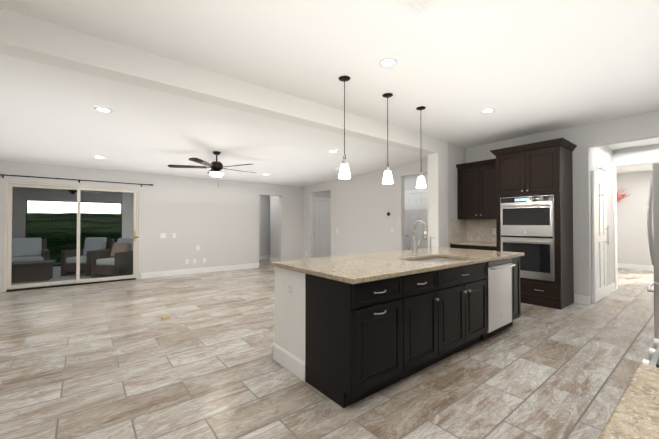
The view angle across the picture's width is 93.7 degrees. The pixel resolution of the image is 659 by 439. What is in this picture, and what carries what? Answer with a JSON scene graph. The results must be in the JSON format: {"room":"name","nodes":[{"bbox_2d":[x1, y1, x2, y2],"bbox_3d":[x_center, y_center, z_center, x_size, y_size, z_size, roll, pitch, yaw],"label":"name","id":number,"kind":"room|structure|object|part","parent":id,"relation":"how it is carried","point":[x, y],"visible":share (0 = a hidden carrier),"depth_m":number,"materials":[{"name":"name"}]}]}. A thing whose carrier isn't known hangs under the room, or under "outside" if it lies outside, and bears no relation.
{"room":"kitchen","nodes":[
{"label":"kitchen","id":0,"kind":"room"},
{"bbox_2d":[11,266,113,284],"bbox_3d":[-6.059,1.433,8.473,5.950,0.096,3.940,1,-1,-39],"label":"pavers","id":1,"kind":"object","parent":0,"point":[56,273],"depth_m":7.30,"materials":[{"name":"grey concrete"}]},
{"bbox_2d":[12,238,49,261],"bbox_3d":[-7.807,0.918,7.492,0.918,0.900,1.450,-1,-1,43],"label":"loveseat","id":2,"kind":"object","parent":1,"relation":"on","point":[40,245],"depth_m":7.79,"materials":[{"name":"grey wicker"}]},
{"bbox_3d":[-7.807,0.938,7.492,1.561,0.860,1.108,1,-1,-39],"label":"frame","id":3,"kind":"part","parent":2,"relation":"part of","materials":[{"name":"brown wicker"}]},
{"bbox_2d":[11,260,56,282],"bbox_3d":[-6.734,1.156,6.876,0.920,0.410,0.600,0,-1,-34],"label":"table","id":4,"kind":"object","parent":1,"relation":"on","point":[37,268],"depth_m":6.76,"materials":[{"name":"brown wicker"}]},
{"bbox_2d":[61,237,114,275],"bbox_3d":[-6.178,0.924,7.947,0.720,0.900,0.878,0,-1,-1],"label":"chair","id":5,"kind":"object","parent":1,"relation":"on","point":[104,243],"depth_m":7.65,"materials":[{"name":"brown wicker"}]},
{"bbox_2d":[91,238,132,277],"bbox_3d":[-5.136,0.920,7.581,0.720,0.900,0.878,0,-1,9],"label":"chair","id":6,"kind":"object","parent":1,"relation":"on","point":[101,260],"depth_m":7.24,"materials":[{"name":"brown wicker"}]},
{"bbox_2d":[12,187,133,266],"bbox_3d":[-7.190,0.048,9.948,5.900,2.700,0.150,1,-1,-39],"label":"wall","id":7,"kind":"structure","parent":0,"point":[19,214],"depth_m":9.22,"materials":[{"name":"grey paint"}]},
{"bbox_2d":[0,54,427,186],"bbox_3d":[-2.365,-1.225,5.606,7.710,0.260,4.800,1,-1,-39],"label":"ceiling","id":8,"kind":"structure","parent":0,"point":[50,115],"depth_m":4.52,"materials":[{"name":"white paint"}]},
{"bbox_2d":[94,107,112,112],"bbox_3d":[-2.568,-1.246,3.512,0.176,0.008,0.176,1,-1,-39],"label":"recessed light","id":9,"kind":"object","parent":8,"relation":"in","point":[104,109],"visible":1,"depth_m":3.50,"materials":[{"name":"white plastic"}]},
{"bbox_2d":[168,151,253,186],"bbox_3d":[-1.977,-0.881,5.490,1.503,0.615,1.510,1,-1,-39],"label":"room ceiling fan","id":10,"kind":"object","parent":8,"relation":"hanging from","point":[216,167],"visible":1,"depth_m":5.35,"materials":[{"name":"brown metal"}]},
{"bbox_2d":[0,8,447,247],"bbox_3d":[-0.798,-0.154,3.629,7.710,2.950,0.224,1,-1,-39],"label":"header beam","id":11,"kind":"structure","parent":0,"point":[22,36],"depth_m":3.14,"materials":[{"name":"white paint"}]},
{"bbox_2d":[0,259,654,438],"bbox_3d":[1.121,1.406,6.487,14.700,0.100,11.600,1,-1,-39],"label":"floor","id":12,"kind":"structure","parent":0,"point":[115,360],"depth_m":2.64,"materials":[{"name":"tile"}]},
{"bbox_2d":[273,256,520,407],"bbox_3d":[0.942,0.880,3.339,2.845,0.874,1.178,1,-1,-39],"label":"kitchen island","id":13,"kind":"object","parent":12,"relation":"on","point":[351,329],"depth_m":2.49,"materials":[{"name":"wood"}]},
{"bbox_2d":[288,282,291,296],"bbox_3d":[-0.345,0.610,2.691,0.010,0.115,0.070,1,-1,-39],"label":"outlet plate","id":14,"kind":"object","parent":13,"relation":"attached to","point":[289,283],"depth_m":2.69,"materials":[{"name":"white plastic"}]},
{"bbox_2d":[270,248,523,283],"bbox_3d":[0.920,0.426,3.368,2.880,0.044,1.155,1,-1,-39],"label":"island countertop","id":15,"kind":"structure","parent":13,"relation":"on","point":[367,266],"depth_m":2.79,"materials":[{"name":"beige stone"}]},
{"bbox_2d":[410,220,427,255],"bbox_3d":[1.018,0.206,3.457,0.101,0.398,0.200,1,-1,-39],"label":"faucet","id":16,"kind":"object","parent":15,"relation":"on","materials":[{"name":"silver metal"}]},
{"bbox_2d":[426,236,435,251],"bbox_3d":[1.226,0.305,3.676,0.044,0.205,0.099,1,-1,-39],"label":"soap dispenser","id":17,"kind":"object","parent":15,"relation":"on","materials":[{"name":"silver metal"}]},
{"bbox_2d":[413,257,460,262],"bbox_3d":[1.119,0.542,3.214,0.800,0.204,0.460,1,-1,-39],"label":"sink","id":18,"kind":"object","parent":15,"relation":"in","point":[420,259],"depth_m":3.43,"materials":[{"name":"silver metal"}]},
{"bbox_2d":[481,258,515,339],"bbox_3d":[1.907,0.873,3.456,0.594,0.852,0.158,1,-1,-39],"label":"dishwasher","id":19,"kind":"object","parent":13,"relation":"in","point":[498,278],"depth_m":3.42,"materials":[{"name":"silver metal"}]},
{"bbox_2d":[450,246,492,250],"bbox_3d":[2.845,0.910,5.826,0.632,0.876,0.868,1,-1,-39],"label":"base cabinet","id":20,"kind":"object","parent":12,"relation":"on","point":[462,247],"depth_m":5.57,"materials":[{"name":"black"}]},
{"bbox_2d":[450,242,492,245],"bbox_3d":[2.838,0.453,5.827,0.647,0.038,0.866,1,-1,-39],"label":"countertop","id":21,"kind":"structure","parent":20,"relation":"on","point":[451,243],"depth_m":5.74,"materials":[{"name":"beige stone"}]},
{"bbox_2d":[493,142,573,309],"bbox_3d":[3.375,0.108,5.122,0.693,2.461,0.909,1,-1,-39],"label":"tall cabinet","id":22,"kind":"object","parent":12,"relation":"on","point":[519,198],"depth_m":4.82,"materials":[{"name":"black wood"}]},
{"bbox_2d":[642,331,658,367],"bbox_3d":[1.332,0.827,0.778,0.770,0.918,0.794,1,-1,-39],"label":"range","id":23,"kind":"object","parent":12,"relation":"on","point":[653,357],"visible":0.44,"depth_m":0.97,"materials":[{"name":"silver metal"}]},
{"bbox_2d":[647,163,658,338],"bbox_3d":[3.598,0.396,2.761,0.910,1.830,1.047,1,-1,-39],"label":"refrigerator","id":24,"kind":"object","parent":12,"relation":"on","point":[653,199],"visible":1,"depth_m":2.82,"materials":[{"name":"silver metal"}]},
{"bbox_2d":[0,110,658,304],"bbox_3d":[1.051,-0.119,6.514,14.500,2.950,11.400,1,-1,-39],"label":"wall","id":25,"kind":"structure","parent":0,"point":[226,222],"depth_m":7.53,"materials":[{"name":"white paint"}]},
{"bbox_2d":[3,181,138,291],"bbox_3d":[-5.242,0.326,6.459,2.160,2.060,0.148,1,-1,-39],"label":"sliding glass door","id":26,"kind":"structure","parent":25,"relation":"in","point":[7,285],"depth_m":6.32,"materials":[{"name":"beige"}]},
{"bbox_2d":[0,174,152,186],"bbox_3d":[-5.160,-0.796,6.371,2.684,0.072,0.104,1,-1,-39],"label":"curtain rod","id":27,"kind":"object","parent":25,"relation":"attached to","point":[3,175],"visible":1,"depth_m":6.27,"materials":[{"name":"brown metal"}]},
{"bbox_2d":[160,233,165,237],"bbox_3d":[-3.968,0.387,7.370,0.115,0.115,0.010,1,-1,-39],"label":"double light switch","id":28,"kind":"object","parent":25,"relation":"attached to","point":[162,235],"visible":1,"depth_m":7.37,"materials":[{"name":"white plastic"}]},
{"bbox_2d":[141,263,258,278],"bbox_3d":[-3.169,1.306,7.995,2.930,0.137,0.014,1,-1,-39],"label":"baseboard","id":29,"kind":"structure","parent":25,"relation":"attached to","point":[253,265],"depth_m":7.83,"materials":[{"name":"white"}]},
{"bbox_2d":[259,255,269,259],"bbox_3d":[-2.171,1.343,11.017,3.000,0.137,0.014,1,-1,-39],"label":"baseboard","id":30,"kind":"structure","parent":25,"relation":"attached to","point":[266,256],"depth_m":10.91,"materials":[{"name":"white"}]},
{"bbox_2d":[269,257,278,260],"bbox_3d":[-1.701,1.332,10.096,0.014,0.137,1.040,1,-1,-39],"label":"baseboard","id":31,"kind":"structure","parent":25,"relation":"attached to","point":[271,258],"depth_m":10.29,"materials":[{"name":"white"}]},
{"bbox_2d":[313,197,330,257],"bbox_3d":[-0.264,0.327,10.251,0.990,2.130,0.127,1,-1,-39],"label":"door","id":32,"kind":"structure","parent":25,"relation":"attached to","point":[321,227],"depth_m":10.29,"materials":[{"name":"white wood"}]},
{"bbox_2d":[405,188,427,249],"bbox_3d":[2.243,0.297,7.798,0.127,2.130,0.990,1,-1,-39],"label":"door","id":33,"kind":"structure","parent":25,"relation":"attached to","point":[416,206],"depth_m":7.88,"materials":[{"name":"white wood"}]},
{"bbox_2d":[457,162,492,217],"bbox_3d":[2.954,-0.541,5.931,0.352,1.025,0.868,1,-1,-39],"label":"upper cabinet","id":34,"kind":"object","parent":25,"relation":"attached to","point":[475,180],"depth_m":5.88,"materials":[{"name":"black wood"}]},
{"bbox_2d":[591,166,608,302],"bbox_3d":[4.524,0.233,5.130,0.830,2.190,0.098,1,-1,-39],"label":"pantry door","id":35,"kind":"structure","parent":25,"relation":"in","point":[599,247],"depth_m":5.09,"materials":[{"name":"white wood"}]},
{"bbox_2d":[592,283,614,303],"bbox_3d":[4.831,1.275,5.422,1.730,0.137,0.014,1,-1,-39],"label":"baseboard","id":36,"kind":"structure","parent":25,"relation":"attached to","point":[611,287],"depth_m":5.68,"materials":[{"name":"white"}]},
{"bbox_2d":[617,188,630,201],"bbox_3d":[8.161,-0.683,8.785,0.141,0.439,0.612,1,-1,-39],"label":"sculpture","id":37,"kind":"object","parent":25,"relation":"attached to","point":[620,197],"visible":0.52,"depth_m":8.70,"materials":[{"name":"red glass"}]},
{"bbox_2d":[612,149,658,289],"bbox_3d":[5.955,0.044,5.537,0.290,2.600,1.660,1,-1,-39],"label":"door frame","id":38,"kind":"structure","parent":25,"relation":"attached to","point":[644,157],"depth_m":5.90,"materials":[{"name":"white wood"}]},
{"bbox_2d":[618,263,653,270],"bbox_3d":[8.233,1.317,8.868,0.014,0.137,2.350,1,-1,-39],"label":"baseboard","id":39,"kind":"structure","parent":25,"relation":"attached to","point":[620,265],"depth_m":8.54,"materials":[{"name":"white"}]},
{"bbox_2d":[0,0,658,147],"bbox_3d":[0.783,-1.585,2.314,8.520,0.100,3.840,1,-1,-39],"label":"ceiling","id":40,"kind":"structure","parent":0,"point":[522,68],"depth_m":2.81,"materials":[{"name":"white paint"}]},
{"bbox_2d":[338,76,350,178],"bbox_3d":[0.161,-0.983,3.326,0.136,1.080,0.136,1,-1,-39],"label":"pendant light","id":41,"kind":"object","parent":40,"relation":"hanging from","point":[344,172],"visible":1,"depth_m":3.30,"materials":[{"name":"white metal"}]},
{"bbox_2d":[382,93,392,183],"bbox_3d":[0.709,-0.977,3.763,0.136,1.080,0.136,1,-1,-39],"label":"pendant light","id":42,"kind":"object","parent":40,"relation":"hanging from","point":[387,178],"visible":1,"depth_m":3.73,"materials":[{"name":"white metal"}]},
{"bbox_2d":[379,58,396,66],"bbox_3d":[0.568,-1.522,2.999,0.176,0.008,0.176,1,-1,-39],"label":"recessed light","id":43,"kind":"object","parent":40,"relation":"in","point":[387,62],"visible":1,"depth_m":3.00,"materials":[{"name":"white plastic"}]},
{"bbox_2d":[394,0,439,14],"bbox_3d":[0.565,-1.530,2.049,0.450,0.015,0.300,1,-1,-39],"label":"ceiling vent","id":44,"kind":"object","parent":40,"relation":"in","point":[416,7],"visible":0.96,"depth_m":2.19,"materials":[{"name":"white"}]},
{"bbox_2d":[416,106,425,187],"bbox_3d":[1.240,-0.972,4.187,0.136,1.080,0.136,1,-1,-39],"label":"pendant light","id":45,"kind":"object","parent":40,"relation":"hanging from","point":[421,183],"visible":1,"depth_m":4.15,"materials":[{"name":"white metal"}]},
{"bbox_2d":[481,108,494,112],"bbox_3d":[2.201,-1.506,4.288,0.176,0.008,0.176,1,-1,-39],"label":"recessed light","id":46,"kind":"object","parent":40,"relation":"in","point":[489,110],"visible":1,"depth_m":4.27,"materials":[{"name":"white plastic"}]},
{"bbox_2d":[598,364,658,438],"bbox_3d":[0.873,0.824,0.378,6.277,0.914,0.742,1,-1,-39],"label":"countertop","id":47,"kind":"structure","parent":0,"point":[635,414],"depth_m":0.60,"materials":[{"name":"beige stone"}]},
{"bbox_2d":[606,138,658,173],"bbox_3d":[3.357,-1.271,8.368,8.600,0.300,11.400,1,-1,-39],"label":"ceiling","id":48,"kind":"structure","parent":0,"point":[637,168],"depth_m":5.80,"materials":[{"name":"white paint"}]},
{"bbox_3d":[-5.965,-1.069,8.546,5.750,0.100,3.890,1,-1,-39],"label":"ceiling","id":49,"kind":"structure","parent":0,"visible":0},
{"bbox_2d":[39,188,99,193],"bbox_3d":[-6.685,-0.840,8.007,1.249,0.370,1.237,1,-1,-39],"label":"lanai ceiling fan","id":50,"kind":"object","parent":49,"relation":"hanging from","point":[72,191],"depth_m":7.90,"materials":[{"name":"brown metal"}]},
{"label":"outside","id":51,"kind":"structure","parent":0,"visible":0},
{"bbox_3d":[-10.758,1.539,15.686,60.000,0.100,55.000,1,-1,-39],"label":"ground","id":52,"kind":"structure","parent":51,"visible":0},
{"bbox_2d":[27,213,120,262],"bbox_3d":[-10.110,0.585,10.074,22.199,1.670,1.679,1,-1,-39],"label":"hedge","id":53,"kind":"object","parent":52,"relation":"on","point":[66,230],"depth_m":10.29,"materials":[{"name":"green plant"}]},
{"bbox_2d":[27,201,120,213],"bbox_3d":[-15.005,-1.325,16.235,28.000,5.600,11.900,1,-1,-39],"label":"neighbor house","id":54,"kind":"structure","parent":52,"relation":"on","point":[44,206],"depth_m":14.47,"materials":[{"name":"white"}]}
]}

